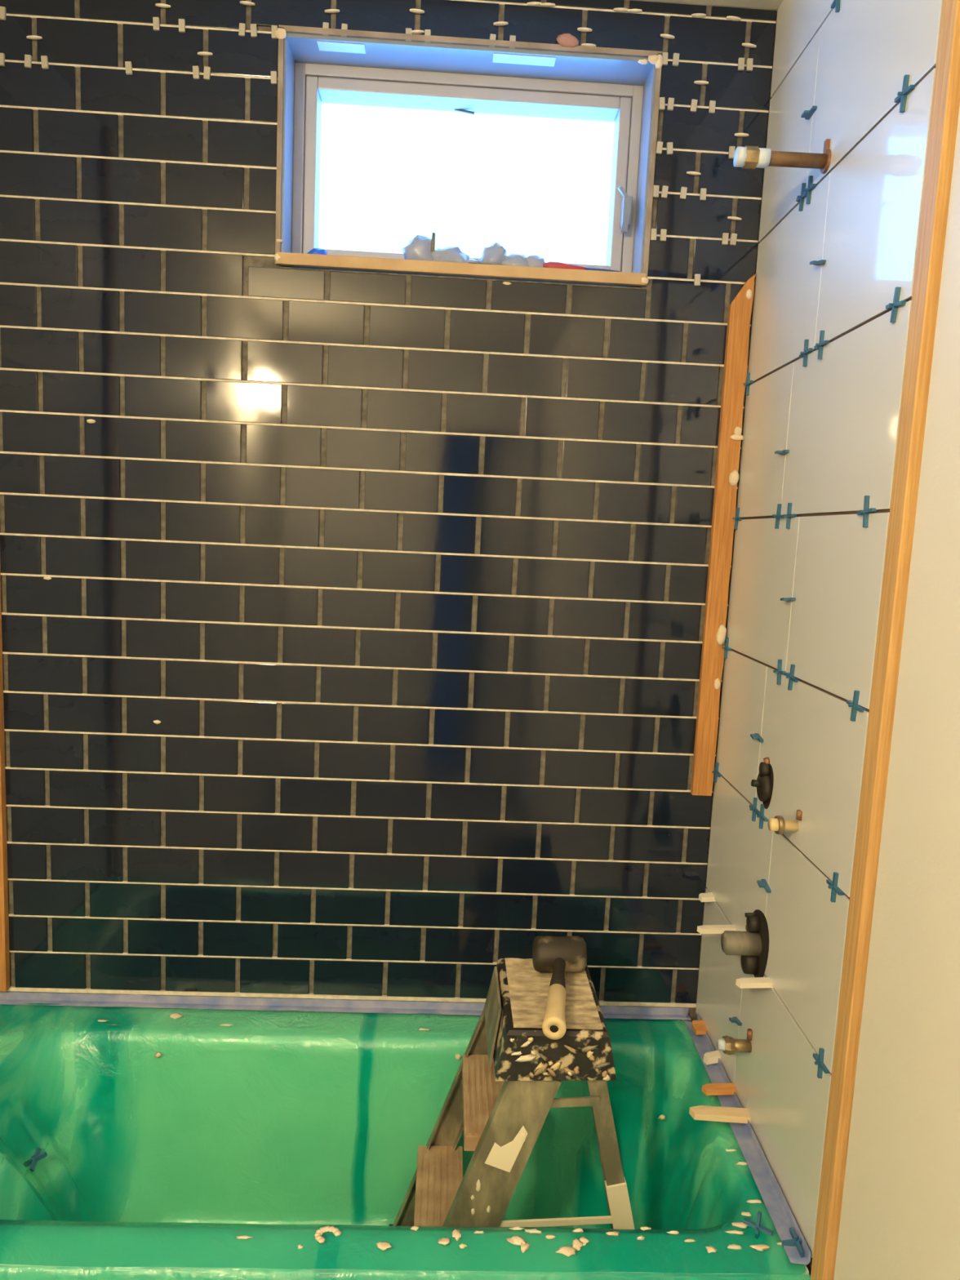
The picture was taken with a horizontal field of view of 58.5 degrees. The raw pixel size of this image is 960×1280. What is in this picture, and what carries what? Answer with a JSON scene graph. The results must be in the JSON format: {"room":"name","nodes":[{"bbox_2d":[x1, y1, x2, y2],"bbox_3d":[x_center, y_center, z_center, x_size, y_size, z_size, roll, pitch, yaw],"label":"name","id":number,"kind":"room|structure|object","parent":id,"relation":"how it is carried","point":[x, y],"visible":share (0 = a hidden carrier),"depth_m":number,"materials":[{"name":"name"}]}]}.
{"room":"building under construction","nodes":[
{"label":"building under construction","id":0,"kind":"room"},
{"bbox_2d":[0,0,777,1021],"bbox_3d":[-0.239,-0.013,1.781,1.715,2.525,0.132,2,7,-2],"label":"wall","id":1,"kind":"structure","parent":0,"point":[403,578],"depth_m":1.69,"materials":[{"name":"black tile"}]},
{"bbox_2d":[0,53,4,66],"bbox_3d":[-0.872,-1.058,1.561,0.012,0.021,0.006,2,7,-2],"label":"spacer","id":2,"kind":"object","parent":1,"relation":"attached to","point":[2,55],"visible":1,"depth_m":1.56,"materials":[{"name":"beige plastic"}]},
{"bbox_2d":[0,6,6,20],"bbox_3d":[-0.865,-1.135,1.552,0.012,0.022,0.006,2,7,-2],"label":"spacer","id":3,"kind":"object","parent":1,"relation":"attached to","point":[2,9],"visible":1,"depth_m":1.55,"materials":[{"name":"beige plastic"}]},
{"bbox_2d":[0,567,10,991],"bbox_3d":[-0.977,0.217,1.710,0.047,1.020,0.018,2,7,-2],"label":"board","id":4,"kind":"object","parent":1,"relation":"attached to","point":[5,985],"visible":1,"depth_m":1.74,"materials":[{"name":"orange wood"}]},
{"bbox_2d":[24,54,31,68],"bbox_3d":[-0.825,-1.056,1.563,0.012,0.021,0.006,2,7,-2],"label":"spacer","id":5,"kind":"object","parent":1,"relation":"attached to","point":[28,58],"visible":1,"depth_m":1.56,"materials":[{"name":"beige plastic"}]},
{"bbox_2d":[40,55,48,69],"bbox_3d":[-0.795,-1.054,1.565,0.012,0.022,0.006,2,7,-2],"label":"spacer","id":6,"kind":"object","parent":1,"relation":"attached to","point":[44,59],"visible":1,"depth_m":1.56,"materials":[{"name":"beige plastic"}]},
{"bbox_2d":[124,61,132,75],"bbox_3d":[-0.644,-1.048,1.571,0.012,0.022,0.006,2,7,-2],"label":"spacer","id":7,"kind":"object","parent":1,"relation":"attached to","point":[128,65],"visible":1,"depth_m":1.57,"materials":[{"name":"beige plastic"}]},
{"bbox_2d":[152,17,159,31],"bbox_3d":[-0.590,-1.124,1.563,0.012,0.021,0.006,2,7,-2],"label":"spacer","id":8,"kind":"object","parent":1,"relation":"attached to","point":[156,21],"visible":1,"depth_m":1.56,"materials":[{"name":"beige plastic"}]},
{"bbox_2d":[155,3,170,8],"bbox_3d":[-0.577,-1.154,1.559,0.028,0.006,0.008,3,7,1],"label":"spacer","id":9,"kind":"object","parent":1,"relation":"attached to","point":[159,5],"visible":1,"depth_m":1.56,"materials":[{"name":"plastic"}]},
{"bbox_2d":[178,18,185,32],"bbox_3d":[-0.544,-1.122,1.565,0.011,0.021,0.006,1,7,-2],"label":"spacer","id":10,"kind":"object","parent":1,"relation":"attached to","point":[181,21],"visible":1,"depth_m":1.56,"materials":[{"name":"beige plastic"}]},
{"bbox_2d":[192,66,199,79],"bbox_3d":[-0.522,-1.043,1.575,0.012,0.022,0.006,2,7,-2],"label":"spacer","id":11,"kind":"object","parent":1,"relation":"attached to","point":[196,74],"visible":1,"depth_m":1.57,"materials":[{"name":"beige plastic"}]},
{"bbox_2d":[203,66,210,79],"bbox_3d":[-0.502,-1.042,1.576,0.012,0.022,0.006,2,7,-2],"label":"spacer","id":12,"kind":"object","parent":1,"relation":"attached to","point":[206,75],"visible":1,"depth_m":1.57,"materials":[{"name":"beige plastic"}]},
{"bbox_2d":[238,22,245,36],"bbox_3d":[-0.436,-1.117,1.569,0.012,0.022,0.006,2,7,-2],"label":"spacer","id":13,"kind":"object","parent":1,"relation":"attached to","point":[242,30],"visible":1,"depth_m":1.57,"materials":[{"name":"beige plastic"}]},
{"bbox_2d":[249,23,257,37],"bbox_3d":[-0.415,-1.116,1.570,0.012,0.022,0.006,2,7,-2],"label":"spacer","id":14,"kind":"object","parent":1,"relation":"attached to","point":[253,26],"visible":1,"depth_m":1.57,"materials":[{"name":"beige plastic"}]},
{"bbox_2d":[271,71,277,84],"bbox_3d":[-0.380,-1.037,1.581,0.012,0.021,0.006,2,7,-2],"label":"spacer","id":15,"kind":"object","parent":1,"relation":"attached to","point":[273,73],"visible":1,"depth_m":1.58,"materials":[{"name":"beige plastic"}]},
{"bbox_2d":[271,25,277,39],"bbox_3d":[-0.377,-1.115,1.572,0.011,0.021,0.006,1,7,-2],"label":"spacer","id":16,"kind":"object","parent":1,"relation":"attached to","point":[273,28],"visible":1,"depth_m":1.57,"materials":[{"name":"beige plastic"}]},
{"bbox_2d":[409,8,424,13],"bbox_3d":[-0.116,-1.156,1.575,0.028,0.006,0.008,2,7,-6],"label":"spacer","id":17,"kind":"object","parent":1,"relation":"attached to","point":[414,11],"visible":1,"depth_m":1.57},
{"bbox_2d":[274,24,663,287],"bbox_3d":[-0.028,-0.912,1.682,0.719,0.418,0.159,2,7,-2],"label":"window","id":18,"kind":"structure","parent":1,"relation":"in","point":[622,86],"depth_m":1.67,"materials":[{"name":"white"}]},
{"bbox_2d":[306,248,327,254],"bbox_3d":[-0.315,-0.747,1.663,0.032,0.026,0.032,7,8,30],"label":"cap","id":19,"kind":"object","parent":18,"relation":"on","point":[315,251],"visible":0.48,"depth_m":1.65,"materials":[{"name":"blue plastic"}]},
{"bbox_2d":[316,40,365,53],"bbox_3d":[-0.259,-1.106,1.599,0.087,0.001,0.030,2,7,-2],"label":"tape patch","id":20,"kind":"object","parent":18,"relation":"attached to","point":[322,46],"visible":1,"depth_m":1.60,"materials":[{"name":"blue"}]},
{"bbox_2d":[401,232,479,262],"bbox_3d":[-0.072,-0.755,1.666,0.160,0.059,0.048,2,7,-2],"label":"plastic bag","id":21,"kind":"object","parent":18,"relation":"on","point":[420,247],"visible":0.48,"depth_m":1.65,"materials":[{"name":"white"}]},
{"bbox_2d":[478,242,545,267],"bbox_3d":[0.090,-0.744,1.669,0.186,0.052,0.046,2,7,-2],"label":"plastic bag","id":22,"kind":"object","parent":18,"relation":"on","point":[495,254],"visible":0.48,"depth_m":1.66,"materials":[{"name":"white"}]},
{"bbox_2d":[493,53,555,66],"bbox_3d":[0.083,-1.092,1.613,0.117,0.001,0.030,2,7,-2],"label":"tape patch","id":23,"kind":"object","parent":18,"relation":"attached to","point":[497,58],"visible":1,"depth_m":1.61,"materials":[{"name":"blue"}]},
{"bbox_2d":[542,261,620,271],"bbox_3d":[0.197,-0.722,1.665,0.150,0.019,0.019,2,7,-2],"label":"marker pen","id":24,"kind":"object","parent":18,"relation":"on","point":[548,264],"visible":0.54,"depth_m":1.66,"materials":[{"name":"red plastic"}]},
{"bbox_2d":[493,21,508,26],"bbox_3d":[0.038,-1.139,1.583,0.028,0.006,0.008,3,7,1],"label":"spacer","id":25,"kind":"object","parent":1,"relation":"attached to","point":[500,23],"visible":1,"depth_m":1.58,"materials":[{"name":"plastic"}]},
{"bbox_2d":[556,32,578,47],"bbox_3d":[0.162,-1.110,1.587,0.043,0.026,0.012,2,7,-2],"label":"scrap","id":26,"kind":"object","parent":1,"relation":"attached to","point":[566,40],"visible":1,"depth_m":1.58,"materials":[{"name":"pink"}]},
{"bbox_2d":[613,7,628,12],"bbox_3d":[0.261,-1.167,1.587,0.028,0.006,0.008,2,7,-6],"label":"spacer","id":27,"kind":"object","parent":1,"relation":"attached to","point":[619,9],"visible":1,"depth_m":1.58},
{"bbox_2d":[650,228,656,240],"bbox_3d":[0.332,-0.775,1.639,0.012,0.021,0.006,2,7,-2],"label":"spacer","id":28,"kind":"object","parent":1,"relation":"attached to","point":[653,231],"visible":1,"depth_m":1.64,"materials":[{"name":"beige plastic"}]},
{"bbox_2d":[653,185,659,198],"bbox_3d":[0.335,-0.853,1.630,0.011,0.021,0.006,2,7,-2],"label":"spacer","id":29,"kind":"object","parent":1,"relation":"attached to","point":[655,189],"visible":1,"depth_m":1.63,"materials":[{"name":"beige plastic"}]},
{"bbox_2d":[655,141,662,154],"bbox_3d":[0.339,-0.930,1.620,0.012,0.022,0.006,2,7,-2],"label":"spacer","id":30,"kind":"object","parent":1,"relation":"attached to","point":[660,144],"visible":1,"depth_m":1.62,"materials":[{"name":"beige plastic"}]},
{"bbox_2d":[658,97,665,110],"bbox_3d":[0.342,-1.008,1.610,0.012,0.022,0.006,2,7,-2],"label":"spacer","id":31,"kind":"object","parent":1,"relation":"attached to","point":[661,104],"visible":1,"depth_m":1.61,"materials":[{"name":"beige plastic"}]},
{"bbox_2d":[659,229,666,241],"bbox_3d":[0.351,-0.775,1.640,0.011,0.021,0.006,2,7,-2],"label":"spacer","id":32,"kind":"object","parent":1,"relation":"attached to","point":[663,232],"visible":1,"depth_m":1.64,"materials":[{"name":"beige plastic"}]},
{"bbox_2d":[661,185,668,198],"bbox_3d":[0.351,-0.852,1.630,0.012,0.022,0.006,2,7,-2],"label":"spacer","id":33,"kind":"object","parent":1,"relation":"attached to","point":[664,188],"visible":1,"depth_m":1.63,"materials":[{"name":"beige plastic"}]},
{"bbox_2d":[662,52,667,65],"bbox_3d":[0.345,-1.085,1.601,0.012,0.021,0.006,2,7,-2],"label":"spacer","id":34,"kind":"object","parent":1,"relation":"attached to","point":[664,55],"visible":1,"depth_m":1.60,"materials":[{"name":"beige plastic"}]},
{"bbox_2d":[666,142,672,155],"bbox_3d":[0.359,-0.930,1.621,0.012,0.022,0.006,2,7,-2],"label":"spacer","id":35,"kind":"object","parent":1,"relation":"attached to","point":[669,144],"visible":1,"depth_m":1.62,"materials":[{"name":"beige plastic"}]},
{"bbox_2d":[666,97,674,111],"bbox_3d":[0.358,-1.007,1.611,0.012,0.021,0.006,2,7,-2],"label":"spacer","id":36,"kind":"object","parent":1,"relation":"attached to","point":[670,100],"visible":1,"depth_m":1.61,"materials":[{"name":"beige plastic"}]},
{"bbox_2d":[672,53,679,66],"bbox_3d":[0.366,-1.085,1.602,0.012,0.021,0.006,2,7,-2],"label":"spacer","id":37,"kind":"object","parent":1,"relation":"attached to","point":[676,55],"visible":1,"depth_m":1.60,"materials":[{"name":"beige plastic"}]},
{"bbox_2d":[680,186,687,199],"bbox_3d":[0.387,-0.851,1.632,0.012,0.022,0.006,2,7,-2],"label":"spacer","id":38,"kind":"object","parent":1,"relation":"attached to","point":[683,189],"visible":1,"depth_m":1.63,"materials":[{"name":"beige plastic"}]},
{"bbox_2d":[689,98,697,112],"bbox_3d":[0.403,-1.005,1.613,0.012,0.022,0.006,2,7,-2],"label":"spacer","id":39,"kind":"object","parent":1,"relation":"attached to","point":[694,102],"visible":1,"depth_m":1.61,"materials":[{"name":"beige plastic"}]},
{"bbox_2d":[693,274,700,285],"bbox_3d":[0.419,-0.694,1.653,0.012,0.021,0.006,2,7,-2],"label":"spacer","id":40,"kind":"object","parent":1,"relation":"attached to","point":[697,277],"visible":1,"depth_m":1.65,"materials":[{"name":"beige plastic"}]},
{"bbox_2d":[691,13,706,17],"bbox_3d":[0.407,-1.161,1.593,0.028,0.006,0.008,3,7,1],"label":"spacer","id":41,"kind":"object","parent":1,"relation":"attached to","point":[695,15],"visible":1,"depth_m":1.59,"materials":[{"name":"plastic"}]},
{"bbox_2d":[699,187,706,200],"bbox_3d":[0.425,-0.849,1.633,0.011,0.021,0.006,1,7,-2],"label":"spacer","id":42,"kind":"object","parent":1,"relation":"attached to","point":[703,191],"visible":1,"depth_m":1.63,"materials":[{"name":"beige plastic"}]},
{"bbox_2d":[708,100,715,113],"bbox_3d":[0.437,-1.004,1.614,0.011,0.021,0.006,3,7,-2],"label":"spacer","id":43,"kind":"object","parent":1,"relation":"attached to","point":[712,103],"visible":1,"depth_m":1.61,"materials":[{"name":"beige plastic"}]},
{"bbox_2d":[690,273,756,795],"bbox_3d":[0.485,-0.192,1.709,0.047,1.035,0.019,2,7,-2],"label":"board","id":44,"kind":"object","parent":1,"relation":"attached to","point":[740,310],"visible":1,"depth_m":1.70,"materials":[{"name":"orange wood"}]},
{"bbox_2d":[721,232,728,244],"bbox_3d":[0.471,-0.770,1.645,0.011,0.021,0.006,2,7,-2],"label":"spacer","id":45,"kind":"object","parent":1,"relation":"attached to","point":[725,235],"visible":1,"depth_m":1.64,"materials":[{"name":"beige plastic"}]},
{"bbox_2d":[728,146,735,159],"bbox_3d":[0.478,-0.925,1.626,0.012,0.021,0.006,2,7,-2],"label":"spacer","id":46,"kind":"object","parent":1,"relation":"attached to","point":[731,148],"visible":0.86,"depth_m":1.62,"materials":[{"name":"beige plastic"}]},
{"bbox_2d":[729,233,737,245],"bbox_3d":[0.487,-0.769,1.646,0.012,0.022,0.006,2,7,-2],"label":"spacer","id":47,"kind":"object","parent":1,"relation":"attached to","point":[733,236],"visible":1,"depth_m":1.64,"materials":[{"name":"beige plastic"}]},
{"bbox_2d":[726,15,741,21],"bbox_3d":[0.472,-1.157,1.595,0.028,0.006,0.008,2,7,-6],"label":"spacer","id":48,"kind":"object","parent":1,"relation":"attached to","point":[731,18],"visible":1,"depth_m":1.59,"materials":[{"name":"plastic"}]},
{"bbox_2d":[737,57,744,71],"bbox_3d":[0.490,-1.079,1.607,0.011,0.021,0.006,1,7,-2],"label":"spacer","id":49,"kind":"object","parent":1,"relation":"attached to","point":[740,60],"visible":1,"depth_m":1.60,"materials":[{"name":"beige plastic"}]},
{"bbox_2d":[746,57,753,71],"bbox_3d":[0.506,-1.079,1.607,0.012,0.021,0.006,2,7,-2],"label":"spacer","id":50,"kind":"object","parent":1,"relation":"attached to","point":[749,61],"visible":1,"depth_m":1.60,"materials":[{"name":"beige plastic"}]},
{"bbox_2d":[631,0,782,10],"bbox_3d":[-0.105,-1.062,0.026,1.755,0.100,3.500,2,7,-2],"label":"ceiling","id":51,"kind":"structure","parent":0,"point":[772,5],"depth_m":1.59,"materials":[{"name":"white paint"}]},
{"bbox_2d":[695,0,959,1279],"bbox_3d":[0.581,0.252,0.164,0.130,2.475,3.240,3,7,-1],"label":"wall","id":52,"kind":"structure","parent":0,"point":[837,415],"depth_m":1.21,"materials":[{"name":"beige"}]},
{"bbox_2d":[698,892,715,902],"bbox_3d":[0.469,0.526,1.754,0.040,0.014,0.022,3,7,-1],"label":"wood shim","id":53,"kind":"object","parent":52,"relation":"attached to","point":[703,897],"visible":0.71,"depth_m":1.74,"materials":[{"name":"beige wood"}]},
{"bbox_2d":[697,924,736,933],"bbox_3d":[0.450,0.543,1.610,0.082,0.014,0.016,3,7,-1],"label":"wood shim","id":54,"kind":"object","parent":52,"relation":"attached to","point":[704,929],"visible":0.71,"depth_m":1.60,"materials":[{"name":"beige wood"}]},
{"bbox_2d":[711,762,721,782],"bbox_3d":[0.484,0.272,1.760,0.013,0.042,0.042,3,7,-1],"label":"spacer","id":55,"kind":"object","parent":52,"relation":"attached to","point":[717,774],"visible":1,"depth_m":1.76,"materials":[{"name":"blue plastic"}]},
{"bbox_2d":[722,637,732,658],"bbox_3d":[0.495,0.016,1.728,0.013,0.042,0.042,3,8,-1],"label":"spacer","id":56,"kind":"object","parent":52,"relation":"attached to","point":[726,648],"visible":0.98,"depth_m":1.73,"materials":[{"name":"blue plastic"}]},
{"bbox_2d":[716,1028,752,1055],"bbox_3d":[0.447,0.703,1.501,0.058,0.048,0.032,3,7,-1],"label":"stub","id":57,"kind":"object","parent":52,"relation":"attached to","point":[728,1045],"visible":1,"depth_m":1.49,"materials":[{"name":"gold metal"}]},
{"bbox_2d":[728,1016,742,1026],"bbox_3d":[0.465,0.695,1.563,0.015,0.011,0.032,3,7,-1],"label":"spacer","id":58,"kind":"object","parent":52,"relation":"attached to","point":[735,1020],"visible":1,"depth_m":1.56,"materials":[{"name":"blue plastic"}]},
{"bbox_2d":[732,507,742,528],"bbox_3d":[0.507,-0.240,1.696,0.013,0.042,0.042,3,7,-1],"label":"spacer","id":59,"kind":"object","parent":52,"relation":"attached to","point":[737,518],"visible":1,"depth_m":1.69,"materials":[{"name":"blue plastic"}]},
{"bbox_2d":[720,909,768,977],"bbox_3d":[0.452,0.526,1.480,0.060,0.124,0.095,3,7,-1],"label":"mixing valve","id":60,"kind":"object","parent":52,"relation":"attached to","point":[753,944],"visible":0.98,"depth_m":1.47,"materials":[{"name":"black"}]},
{"bbox_2d":[743,373,754,395],"bbox_3d":[0.519,-0.497,1.664,0.013,0.042,0.042,3,7,-1],"label":"spacer","id":61,"kind":"object","parent":52,"relation":"attached to","point":[748,382],"visible":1,"depth_m":1.66,"materials":[{"name":"blue plastic"}]},
{"bbox_2d":[735,977,773,988],"bbox_3d":[0.459,0.568,1.420,0.068,0.012,0.018,3,7,-1],"label":"wood shim","id":62,"kind":"object","parent":52,"relation":"attached to","point":[751,982],"visible":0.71,"depth_m":1.41,"materials":[{"name":"beige wood"}]},
{"bbox_2d":[749,797,759,821],"bbox_3d":[0.486,0.301,1.523,0.013,0.042,0.042,2,6,-1],"label":"spacer","id":63,"kind":"object","parent":52,"relation":"attached to","point":[753,807],"visible":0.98,"depth_m":1.52,"materials":[{"name":"blue plastic"}]},
{"bbox_2d":[750,733,764,742],"bbox_3d":[0.489,0.173,1.515,0.015,0.009,0.032,3,7,-1],"label":"spacer","id":64,"kind":"object","parent":52,"relation":"attached to","point":[756,735],"visible":1,"depth_m":1.51,"materials":[{"name":"blue plastic"}]},
{"bbox_2d":[755,804,768,828],"bbox_3d":[0.487,0.306,1.485,0.013,0.042,0.042,3,7,-1],"label":"spacer","id":65,"kind":"object","parent":52,"relation":"attached to","point":[761,815],"visible":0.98,"depth_m":1.48,"materials":[{"name":"blue plastic"}]},
{"bbox_2d":[751,757,773,808],"bbox_3d":[0.483,0.245,1.473,0.031,0.090,0.058,3,7,-1],"label":"shower valve","id":66,"kind":"object","parent":52,"relation":"attached to","point":[764,783],"visible":1,"depth_m":1.46,"materials":[{"name":"black"}]},
{"bbox_2d":[756,879,771,893],"bbox_3d":[0.480,0.415,1.448,0.015,0.011,0.032,3,7,-1],"label":"spacer","id":67,"kind":"object","parent":52,"relation":"attached to","point":[762,883],"visible":1,"depth_m":1.45,"materials":[{"name":"blue plastic"}]},
{"bbox_2d":[772,503,784,528],"bbox_3d":[0.510,-0.212,1.469,0.013,0.042,0.042,3,7,-1],"label":"spacer","id":68,"kind":"object","parent":52,"relation":"attached to","point":[778,516],"visible":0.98,"depth_m":1.47,"materials":[{"name":"blue plastic"}]},
{"bbox_2d":[773,659,786,684],"bbox_3d":[0.499,0.053,1.431,0.013,0.042,0.042,3,7,-1],"label":"spacer","id":69,"kind":"object","parent":52,"relation":"attached to","point":[779,671],"visible":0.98,"depth_m":1.43,"materials":[{"name":"blue plastic"}]},
{"bbox_2d":[733,138,831,173],"bbox_3d":[0.474,-0.754,1.331,0.152,0.047,0.034,3,7,-1],"label":"pipe","id":70,"kind":"object","parent":52,"relation":"attached to","point":[747,157],"visible":0.96,"depth_m":1.32,"materials":[{"name":"brown metal"}]},
{"bbox_2d":[768,809,802,834],"bbox_3d":[0.475,0.282,1.335,0.045,0.042,0.031,3,7,-1],"label":"stub","id":71,"kind":"object","parent":52,"relation":"attached to","point":[778,824],"visible":1,"depth_m":1.33,"materials":[{"name":"gold metal"}]},
{"bbox_2d":[782,502,796,528],"bbox_3d":[0.510,-0.206,1.419,0.013,0.042,0.042,3,7,-1],"label":"spacer","id":72,"kind":"object","parent":52,"relation":"attached to","point":[788,515],"visible":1,"depth_m":1.42,"materials":[{"name":"blue plastic"}]},
{"bbox_2d":[785,664,799,690],"bbox_3d":[0.499,0.060,1.378,0.013,0.042,0.042,3,7,-1],"label":"spacer","id":73,"kind":"object","parent":52,"relation":"attached to","point":[791,676],"visible":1,"depth_m":1.38,"materials":[{"name":"blue plastic"}]},
{"bbox_2d":[795,182,806,211],"bbox_3d":[0.533,-0.735,1.422,0.013,0.042,0.042,3,7,-1],"label":"spacer","id":74,"kind":"object","parent":52,"relation":"attached to","point":[799,198],"visible":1,"depth_m":1.42,"materials":[{"name":"blue plastic"}]},
{"bbox_2d":[799,339,813,366],"bbox_3d":[0.522,-0.461,1.377,0.013,0.042,0.042,3,7,-1],"label":"spacer","id":75,"kind":"object","parent":52,"relation":"attached to","point":[804,354],"visible":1,"depth_m":1.38,"materials":[{"name":"blue plastic"}]},
{"bbox_2d":[800,106,817,119],"bbox_3d":[0.536,-0.861,1.398,0.015,0.006,0.032,3,7,-1],"label":"spacer","id":76,"kind":"object","parent":52,"relation":"attached to","point":[806,114],"visible":1,"depth_m":1.40,"materials":[{"name":"blue plastic"}]},
{"bbox_2d":[803,175,817,204],"bbox_3d":[0.534,-0.732,1.392,0.013,0.042,0.042,3,7,-1],"label":"spacer","id":77,"kind":"object","parent":52,"relation":"attached to","point":[811,186],"visible":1,"depth_m":1.39,"materials":[{"name":"blue plastic"}]},
{"bbox_2d":[809,259,826,265],"bbox_3d":[0.525,-0.588,1.335,0.015,0.010,0.032,3,7,-1],"label":"spacer","id":78,"kind":"object","parent":52,"relation":"attached to","point":[822,261],"visible":1,"depth_m":1.33,"materials":[{"name":"blue plastic"}]},
{"bbox_2d":[813,1048,830,1078],"bbox_3d":[0.479,0.597,1.208,0.013,0.042,0.042,3,7,-1],"label":"spacer","id":79,"kind":"object","parent":52,"relation":"attached to","point":[819,1058],"visible":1,"depth_m":1.21,"materials":[{"name":"blue plastic"}]},
{"bbox_2d":[813,330,830,359],"bbox_3d":[0.523,-0.454,1.317,0.013,0.042,0.042,3,7,-1],"label":"spacer","id":80,"kind":"object","parent":52,"relation":"attached to","point":[821,344],"visible":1,"depth_m":1.31,"materials":[{"name":"blue plastic"}]},
{"bbox_2d":[826,871,844,902],"bbox_3d":[0.490,0.343,1.188,0.013,0.042,0.042,3,8,-1],"label":"spacer","id":81,"kind":"object","parent":52,"relation":"attached to","point":[833,884],"visible":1,"depth_m":1.19,"materials":[{"name":"blue plastic"}]},
{"bbox_2d":[831,0,840,12],"bbox_3d":[0.546,-0.983,1.310,0.013,0.042,0.042,3,7,-1],"label":"spacer","id":82,"kind":"object","parent":52,"relation":"attached to","point":[836,3],"visible":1,"depth_m":1.31,"materials":[{"name":"blue plastic"}]},
{"bbox_2d":[846,690,865,721],"bbox_3d":[0.502,0.088,1.151,0.013,0.042,0.042,3,7,-1],"label":"spacer","id":83,"kind":"object","parent":52,"relation":"attached to","point":[854,704],"visible":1,"depth_m":1.15,"materials":[{"name":"blue plastic"}]},
{"bbox_2d":[857,495,877,527],"bbox_3d":[0.513,-0.171,1.143,0.013,0.042,0.042,3,7,-1],"label":"spacer","id":84,"kind":"object","parent":52,"relation":"attached to","point":[867,510],"visible":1,"depth_m":1.14,"materials":[{"name":"blue plastic"}]},
{"bbox_2d":[810,0,959,1279],"bbox_3d":[0.505,0.135,1.083,0.019,2.473,0.035,2,7,-1],"label":"wood strip","id":85,"kind":"object","parent":52,"relation":"attached to","point":[946,91],"visible":1,"depth_m":1.05,"materials":[{"name":"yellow wood"}]},
{"bbox_2d":[885,286,907,322],"bbox_3d":[0.525,-0.425,1.087,0.013,0.042,0.042,3,7,-1],"label":"spacer","id":86,"kind":"object","parent":52,"relation":"attached to","point":[894,306],"visible":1,"depth_m":1.08,"materials":[{"name":"blue plastic"}]},
{"bbox_2d":[893,74,916,112],"bbox_3d":[0.537,-0.694,1.088,0.013,0.042,0.042,3,7,-1],"label":"spacer","id":87,"kind":"object","parent":52,"relation":"attached to","point":[901,98],"visible":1,"depth_m":1.09,"materials":[{"name":"blue plastic"}]},
{"bbox_3d":[-0.223,1.491,0.343,1.755,0.100,3.500,2,7,-2],"label":"floor","id":88,"kind":"structure","parent":0,"visible":0},
{"bbox_2d":[0,1004,810,1279],"bbox_3d":[-0.292,1.055,1.522,1.473,0.467,0.647,2,7,-2],"label":"bathtub","id":89,"kind":"object","parent":88,"relation":"on","point":[275,1128],"visible":0.87,"depth_m":1.69,"materials":[{"name":"green plastic"}]},
{"bbox_2d":[22,1146,47,1172],"bbox_3d":[-0.785,0.917,1.512,0.036,0.028,0.032,9,9,40],"label":"spacer","id":90,"kind":"object","parent":89,"relation":"on","point":[33,1162],"visible":1,"depth_m":1.51,"materials":[{"name":"blue plastic"}]},
{"bbox_2d":[0,991,691,1020],"bbox_3d":[-0.288,0.769,1.799,1.476,0.017,0.025,2,7,-2],"label":"tape","id":91,"kind":"object","parent":89,"relation":"attached to","point":[6,997],"visible":0.8,"depth_m":1.80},
{"bbox_2d":[97,1012,782,1256],"bbox_3d":[-0.290,1.039,1.499,1.470,0.452,0.651,2,7,-2],"label":"crumbs","id":92,"kind":"object","parent":89,"relation":"on","point":[568,1251],"visible":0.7,"depth_m":1.24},
{"bbox_2d":[387,957,635,1232],"bbox_3d":[0.076,0.905,1.518,0.480,0.612,0.321,2,7,-2],"label":"step ladder","id":93,"kind":"object","parent":89,"relation":"on","point":[505,1085],"visible":0.87,"depth_m":1.40,"materials":[{"name":"wood"}]},
{"bbox_2d":[532,935,586,1039],"bbox_3d":[0.143,0.577,1.448,0.099,0.067,0.244,2,7,-2],"label":"mallet","id":94,"kind":"object","parent":93,"relation":"on","point":[557,955],"visible":1,"depth_m":1.51,"materials":[{"name":"black"}]},
{"bbox_2d":[684,1013,811,1265],"bbox_3d":[0.450,0.836,1.511,0.028,0.019,0.609,3,7,-1],"label":"tape","id":95,"kind":"object","parent":89,"relation":"attached to","point":[783,1219],"visible":0.92,"depth_m":1.39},
{"bbox_2d":[691,1019,707,1035],"bbox_3d":[0.458,0.799,1.768,0.038,0.011,0.040,3,7,-1],"label":"wood shim","id":96,"kind":"object","parent":95,"relation":"on","point":[699,1027],"visible":0.71,"depth_m":1.76,"materials":[{"name":"orange wood"}]},
{"bbox_2d":[703,1050,720,1064],"bbox_3d":[0.457,0.812,1.668,0.042,0.020,0.018,2,7,-7],"label":"wood shim","id":97,"kind":"object","parent":95,"relation":"on","point":[711,1057],"visible":0.71,"depth_m":1.66,"materials":[{"name":"beige wood"}]},
{"bbox_2d":[702,1083,737,1095],"bbox_3d":[0.443,0.823,1.569,0.072,0.014,0.020,3,7,-1],"label":"wood shim","id":98,"kind":"object","parent":95,"relation":"on","point":[708,1089],"visible":0.71,"depth_m":1.56,"materials":[{"name":"orange wood"}]},
{"bbox_2d":[688,1105,751,1123],"bbox_3d":[0.424,0.830,1.500,0.112,0.017,0.024,3,7,6],"label":"wood shim","id":99,"kind":"object","parent":95,"relation":"on","point":[704,1113],"visible":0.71,"depth_m":1.49,"materials":[{"name":"wood"}]},
{"bbox_2d":[781,1226,805,1257],"bbox_3d":[0.459,0.871,1.241,0.034,0.017,0.034,9,10,43],"label":"spacer","id":100,"kind":"object","parent":95,"relation":"on","point":[796,1242],"visible":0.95,"depth_m":1.24,"materials":[{"name":"blue plastic"}]},
{"bbox_2d":[742,1210,773,1239],"bbox_3d":[0.412,0.870,1.268,0.042,0.043,0.017,8,9,35],"label":"spacer","id":101,"kind":"object","parent":89,"relation":"on","point":[757,1227],"visible":1,"depth_m":1.27,"materials":[{"name":"blue plastic"}]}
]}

